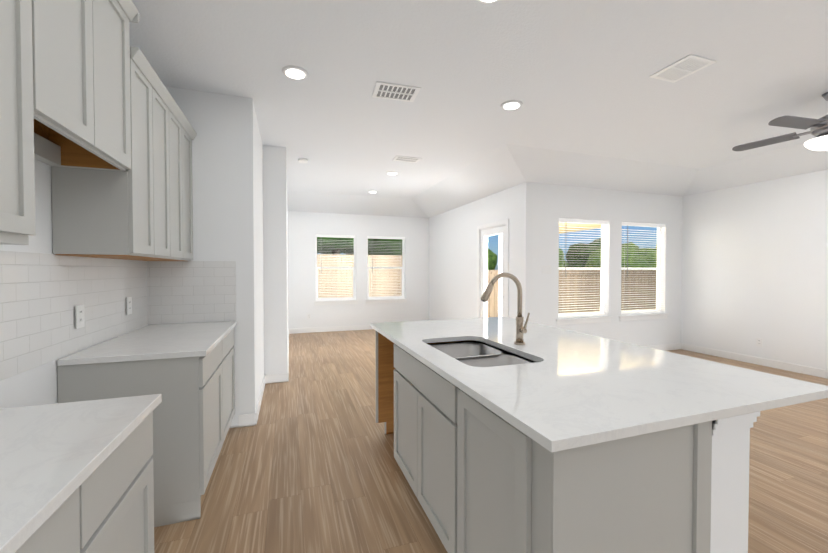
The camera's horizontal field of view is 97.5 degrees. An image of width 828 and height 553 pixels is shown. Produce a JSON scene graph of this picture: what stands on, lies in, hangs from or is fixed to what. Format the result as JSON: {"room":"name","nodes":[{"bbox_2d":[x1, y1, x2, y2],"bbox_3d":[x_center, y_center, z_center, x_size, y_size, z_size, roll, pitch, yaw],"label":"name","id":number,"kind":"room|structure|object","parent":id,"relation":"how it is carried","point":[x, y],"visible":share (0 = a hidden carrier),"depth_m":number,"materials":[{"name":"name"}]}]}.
{"room":"kitchen","nodes":[
{"label":"kitchen","id":0,"kind":"room"},
{"bbox_2d":[0,86,827,427],"bbox_3d":[1.601,-0.132,3.432,7.700,2.840,11.120,0,1,-19],"label":"wall","id":1,"kind":"structure","parent":0,"point":[744,268],"depth_m":5.23,"materials":[{"name":"white paint"}]},
{"bbox_2d":[0,0,35,244],"bbox_3d":[-1.280,-0.601,0.925,0.321,1.015,0.314,0,1,-19],"label":"upper cabinet","id":2,"kind":"object","parent":1,"relation":"attached to","point":[17,199],"visible":1,"depth_m":1.04,"materials":[{"name":"grey paint"}]},
{"bbox_2d":[32,0,140,171],"bbox_3d":[-1.435,-0.923,1.424,0.356,0.810,0.800,0,1,-19],"label":"upper cabinet","id":3,"kind":"object","parent":1,"relation":"attached to","point":[81,81],"visible":0.9,"depth_m":1.47,"materials":[{"name":"grey paint"}]},
{"bbox_2d":[0,251,235,380],"bbox_3d":[-0.991,0.167,0.579,0.640,0.508,5.100,0,1,-19],"label":"tile backsplash","id":4,"kind":"structure","parent":1,"relation":"attached to","point":[42,295],"depth_m":2.06,"materials":[{"name":"white tile"}]},
{"bbox_2d":[75,305,84,328],"bbox_3d":[-1.782,0.214,1.937,0.007,0.120,0.075,0,1,-19],"label":"outlet","id":5,"kind":"object","parent":4,"relation":"attached to","point":[79,315],"visible":0.98,"depth_m":1.93,"materials":[{"name":"white plastic"}]},
{"bbox_2d":[126,297,131,314],"bbox_3d":[-1.986,0.203,2.533,0.007,0.120,0.075,0,1,-19],"label":"outlet","id":6,"kind":"object","parent":4,"relation":"attached to","point":[129,304],"visible":1,"depth_m":2.53,"materials":[{"name":"white plastic"}]},
{"bbox_2d":[51,46,196,260],"bbox_3d":[-1.752,-0.639,2.354,0.356,1.050,1.217,0,1,-19],"label":"upper cabinet","id":7,"kind":"object","parent":1,"relation":"attached to","point":[141,209],"visible":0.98,"depth_m":1.95,"materials":[{"name":"grey paint"}]},
{"bbox_2d":[253,375,265,425],"bbox_3d":[-1.574,1.231,3.732,0.014,0.105,1.234,0,1,-19],"label":"baseboard","id":8,"kind":"structure","parent":1,"relation":"attached to","point":[255,415],"depth_m":3.46,"materials":[{"name":"white wood"}]},
{"bbox_2d":[286,329,288,381],"bbox_3d":[-2.096,1.192,6.047,0.017,0.105,3.514,0,1,-19],"label":"baseboard","id":9,"kind":"structure","parent":1,"relation":"attached to","point":[287,374],"depth_m":4.71,"materials":[{"name":"white wood"}]},
{"bbox_2d":[290,325,372,333],"bbox_3d":[-1.132,1.155,8.228,3.170,0.105,0.014,0,1,-19],"label":"baseboard","id":10,"kind":"structure","parent":1,"relation":"attached to","point":[357,327],"depth_m":7.97,"materials":[{"name":"white"}]},
{"bbox_2d":[313,300,358,304],"bbox_3d":[-1.724,0.576,8.049,0.980,0.089,0.120,0,1,-19],"label":"trim","id":11,"kind":"structure","parent":1,"relation":"attached to","point":[338,302],"depth_m":8.00,"materials":[{"name":"white"}]},
{"bbox_2d":[316,237,355,299],"bbox_3d":[-1.752,-0.196,8.116,0.880,1.450,0.050,0,1,-19],"label":"window","id":12,"kind":"structure","parent":1,"relation":"in","point":[354,287],"depth_m":8.12,"materials":[{"name":"white plastic"}]},
{"bbox_2d":[316,234,355,300],"bbox_3d":[-1.729,-0.196,8.048,0.864,1.443,0.068,0,1,-19],"label":"window blinds","id":13,"kind":"object","parent":12,"relation":"attached to","point":[335,236],"visible":1,"depth_m":8.03,"materials":[{"name":"white plastic"}]},
{"bbox_2d":[367,238,403,297],"bbox_3d":[-0.669,-0.203,8.488,0.910,1.450,0.050,0,1,-19],"label":"window","id":14,"kind":"structure","parent":1,"relation":"in","point":[402,268],"depth_m":8.53,"materials":[{"name":"white plastic"}]},
{"bbox_2d":[367,236,404,298],"bbox_3d":[-0.646,-0.202,8.420,0.894,1.443,0.068,0,1,-19],"label":"window blinds","id":15,"kind":"object","parent":14,"relation":"attached to","point":[372,244],"visible":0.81,"depth_m":8.37,"materials":[{"name":"white plastic"}]},
{"bbox_2d":[365,299,407,303],"bbox_3d":[-0.642,0.569,8.421,1.010,0.089,0.120,0,1,-19],"label":"trim","id":16,"kind":"structure","parent":1,"relation":"attached to","point":[386,301],"depth_m":8.38,"materials":[{"name":"white"}]},
{"bbox_2d":[477,219,508,317],"bbox_3d":[1.360,0.176,6.040,0.166,2.135,0.970,0,1,-19],"label":"door frame","id":17,"kind":"structure","parent":1,"relation":"attached to","point":[494,224],"depth_m":6.18,"materials":[{"name":"white wood"}]},
{"bbox_2d":[481,225,505,317],"bbox_3d":[1.331,0.214,6.031,0.056,2.040,0.800,0,1,-19],"label":"patio door","id":18,"kind":"structure","parent":1,"relation":"in","point":[495,231],"depth_m":6.08,"materials":[{"name":"white"}]},
{"bbox_2d":[558,225,604,316],"bbox_3d":[2.555,-0.124,5.610,0.970,1.490,0.050,0,1,-19],"label":"window","id":19,"kind":"structure","parent":1,"relation":"in","point":[602,278],"depth_m":5.73,"materials":[{"name":"white plastic"}]},
{"bbox_2d":[558,218,608,317],"bbox_3d":[2.579,-0.123,5.542,0.954,1.483,0.068,0,1,-19],"label":"window blinds","id":20,"kind":"object","parent":19,"relation":"attached to","point":[564,220],"visible":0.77,"depth_m":5.54,"materials":[{"name":"white plastic"}]},
{"bbox_2d":[556,316,612,324],"bbox_3d":[2.583,0.668,5.543,1.070,0.089,0.120,0,1,-19],"label":"trim","id":21,"kind":"structure","parent":1,"relation":"attached to","point":[566,321],"depth_m":5.49,"materials":[{"name":"white"}]},
{"bbox_2d":[621,227,660,312],"bbox_3d":[3.707,-0.130,6.005,0.975,1.490,0.050,0,1,-19],"label":"window","id":22,"kind":"structure","parent":1,"relation":"in","point":[658,279],"depth_m":6.13,"materials":[{"name":"white plastic"}]},
{"bbox_2d":[621,222,664,314],"bbox_3d":[3.730,-0.130,5.937,0.959,1.483,0.068,0,1,-19],"label":"window blinds","id":23,"kind":"object","parent":22,"relation":"attached to","point":[627,245],"visible":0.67,"depth_m":5.92,"materials":[{"name":"white plastic"}]},
{"bbox_2d":[618,313,668,320],"bbox_3d":[3.735,0.661,5.939,1.075,0.089,0.120,0,1,-19],"label":"trim","id":24,"kind":"structure","parent":1,"relation":"attached to","point":[642,317],"depth_m":5.89,"materials":[{"name":"white"}]},
{"bbox_2d":[644,343,680,350],"bbox_3d":[3.064,1.198,5.686,3.144,0.105,0.017,0,1,-19],"label":"baseboard","id":25,"kind":"structure","parent":1,"relation":"attached to","point":[676,346],"depth_m":6.08,"materials":[{"name":"white wood"}]},
{"bbox_2d":[681,343,827,378],"bbox_3d":[5.701,1.245,2.886,0.014,0.105,7.020,0,1,-19],"label":"baseboard","id":26,"kind":"structure","parent":1,"relation":"attached to","point":[802,369],"depth_m":5.16,"materials":[{"name":"white wood"}]},
{"bbox_2d":[756,338,762,346],"bbox_3d":[4.918,0.939,5.171,0.007,0.120,0.075,0,1,-19],"label":"outlet","id":27,"kind":"object","parent":1,"relation":"attached to","point":[759,341],"visible":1,"depth_m":5.17,"materials":[{"name":"white plastic"}]},
{"bbox_2d":[129,0,827,217],"bbox_3d":[1.601,-1.497,3.409,7.700,0.370,11.120,0,1,-19],"label":"ceiling","id":28,"kind":"structure","parent":0,"point":[599,108],"depth_m":2.92,"materials":[{"name":"white paint"}]},
{"bbox_2d":[282,65,307,79],"bbox_3d":[-0.884,-1.513,2.703,0.190,0.013,0.190,0,1,-19],"label":"recessed light","id":29,"kind":"object","parent":28,"relation":"in","point":[295,72],"visible":0.96,"depth_m":2.68,"materials":[{"name":"white plastic"}]},
{"bbox_2d":[298,158,307,162],"bbox_3d":[-1.476,-1.538,4.825,0.130,0.034,0.130,0,1,-19],"label":"smoke detector","id":30,"kind":"object","parent":28,"relation":"attached to","point":[302,160],"visible":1,"depth_m":4.79,"materials":[{"name":"white plastic"}]},
{"bbox_2d":[386,171,397,174],"bbox_3d":[-0.328,-1.560,5.484,0.190,0.013,0.190,0,1,-19],"label":"recessed light","id":31,"kind":"object","parent":28,"relation":"in","point":[392,173],"visible":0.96,"depth_m":5.46,"materials":[{"name":"white"}]},
{"bbox_2d":[372,82,420,101],"bbox_3d":[-0.150,-1.520,2.997,0.360,0.008,0.250,0,1,-15],"label":"ceiling vent","id":32,"kind":"object","parent":28,"relation":"in","point":[391,91],"visible":1,"depth_m":2.98,"materials":[{"name":"white metal"}]},
{"bbox_2d":[392,156,421,162],"bbox_3d":[-0.094,-1.550,4.803,0.340,0.008,0.200,0,1,-19],"label":"ceiling vent","id":33,"kind":"object","parent":28,"relation":"in","point":[407,159],"visible":1,"depth_m":4.80,"materials":[{"name":"white metal"}]},
{"bbox_2d":[477,0,498,3],"bbox_3d":[0.404,-1.499,1.908,0.190,0.013,0.190,0,1,-19],"label":"recessed light","id":34,"kind":"object","parent":28,"relation":"in","point":[487,1],"visible":0.96,"depth_m":1.97,"materials":[{"name":"white"}]},
{"bbox_2d":[501,100,522,109],"bbox_3d":[0.869,-1.522,3.231,0.190,0.013,0.190,0,1,-19],"label":"recessed light","id":35,"kind":"object","parent":28,"relation":"in","point":[511,104],"visible":1,"depth_m":3.21,"materials":[{"name":"white plastic"}]},
{"bbox_2d":[649,54,715,82],"bbox_3d":[1.956,-1.514,2.652,0.260,0.008,0.300,0,1,-19],"label":"ceiling vent","id":36,"kind":"object","parent":28,"relation":"in","point":[684,67],"visible":1,"depth_m":2.63,"materials":[{"name":"white metal"}]},
{"bbox_2d":[732,92,827,150],"bbox_3d":[3.441,-1.137,3.021,1.241,0.774,1.259,0,1,-19],"label":"ceiling fan","id":37,"kind":"object","parent":28,"relation":"hanging from","point":[818,130],"visible":1,"depth_m":3.01,"materials":[{"name":"silver metal"}]},
{"bbox_2d":[154,329,827,552],"bbox_3d":[1.601,1.348,3.457,7.700,0.120,11.120,0,1,-19],"label":"floor","id":38,"kind":"structure","parent":0,"point":[307,463],"depth_m":2.37,"materials":[{"name":"brown wood"}]},
{"bbox_2d":[15,475,94,552],"bbox_3d":[-0.969,0.896,0.507,0.620,0.884,0.455,0,1,-19],"label":"base cabinet","id":39,"kind":"object","parent":38,"relation":"on","point":[68,530],"depth_m":0.77,"materials":[{"name":"grey paint"}]},
{"bbox_2d":[91,411,153,552],"bbox_3d":[-1.118,0.889,0.940,0.620,0.884,0.460,0,1,-19],"label":"base cabinet","id":40,"kind":"object","parent":38,"relation":"on","point":[107,506],"depth_m":1.05,"materials":[{"name":"grey paint"}]},
{"bbox_2d":[0,394,161,552],"bbox_3d":[-0.670,0.452,-0.329,0.635,0.030,3.165,0,1,-19],"label":"countertop","id":41,"kind":"structure","parent":40,"relation":"on","point":[53,457],"depth_m":0.87,"materials":[{"name":"white stone"}]},
{"bbox_2d":[57,328,234,526],"bbox_3d":[-1.631,0.863,2.432,0.621,0.884,1.197,0,1,-19],"label":"base cabinet","id":42,"kind":"object","parent":38,"relation":"on","point":[193,412],"visible":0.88,"depth_m":1.93,"materials":[{"name":"grey paint"}]},
{"bbox_2d":[57,321,236,365],"bbox_3d":[-1.614,0.405,2.420,0.635,0.030,1.202,0,1,-19],"label":"countertop","id":43,"kind":"structure","parent":42,"relation":"on","point":[162,341],"depth_m":2.11,"materials":[{"name":"white stone"}]},
{"bbox_2d":[375,330,711,552],"bbox_3d":[0.305,0.870,2.053,0.619,0.884,2.118,0,1,-19],"label":"kitchen island","id":44,"kind":"object","parent":38,"relation":"on","point":[480,478],"visible":0.62,"depth_m":1.13,"materials":[{"name":"grey paint"}]},
{"bbox_2d":[370,317,827,451],"bbox_3d":[0.599,0.410,2.150,1.275,0.030,2.170,0,1,-19],"label":"island countertop","id":45,"kind":"structure","parent":44,"relation":"on","point":[568,389],"depth_m":1.38,"materials":[{"name":"white stone"}]},
{"bbox_2d":[428,342,535,366],"bbox_3d":[0.340,0.535,2.005,0.458,0.188,0.768,0,1,-19],"label":"sink","id":46,"kind":"object","parent":45,"relation":"in","point":[476,354],"visible":0.1,"depth_m":2.19,"materials":[{"name":"silver metal"}]},
{"bbox_2d":[481,273,529,344],"bbox_3d":[0.519,0.187,2.056,0.286,0.418,0.111,0,1,-19],"label":"faucet","id":47,"kind":"object","parent":45,"relation":"on","point":[520,328],"visible":1,"depth_m":2.10,"materials":[{"name":"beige metal"}]},
{"bbox_2d":[710,411,759,552],"bbox_3d":[0.698,0.867,2.180,0.208,0.885,2.133,0,1,-19],"label":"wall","id":48,"kind":"structure","parent":38,"relation":"on","point":[730,482],"depth_m":1.18,"materials":[{"name":"white paint"}]},
{"label":"outside","id":49,"kind":"structure","parent":0,"visible":0},
{"bbox_3d":[-3.414,1.123,24.989,70.000,0.300,40.390,0,1,-19],"label":"ground","id":50,"kind":"structure","parent":49,"visible":0},
{"bbox_2d":[317,254,656,316],"bbox_3d":[2.854,0.313,12.879,38.000,2.130,2.340,0,1,-19],"label":"fence","id":51,"kind":"object","parent":50,"relation":"on","point":[392,275],"visible":0.08,"depth_m":12.64,"materials":[{"name":"brown wood"}]},
{"bbox_2d":[317,237,656,269],"bbox_3d":[6.821,-3.795,25.034,46.756,10.135,16.986,0,1,-19],"label":"treeline","id":52,"kind":"object","parent":50,"relation":"on","point":[645,257],"visible":0.15,"depth_m":26.68,"materials":[{"name":"green plant"}]},
{"bbox_2d":[559,222,600,233],"bbox_3d":[2.901,-0.078,8.209,4.140,2.670,4.590,0,1,-19],"label":"patio cover","id":53,"kind":"object","parent":50,"relation":"on","point":[573,225],"depth_m":8.88,"materials":[{"name":"beige"}]}
]}

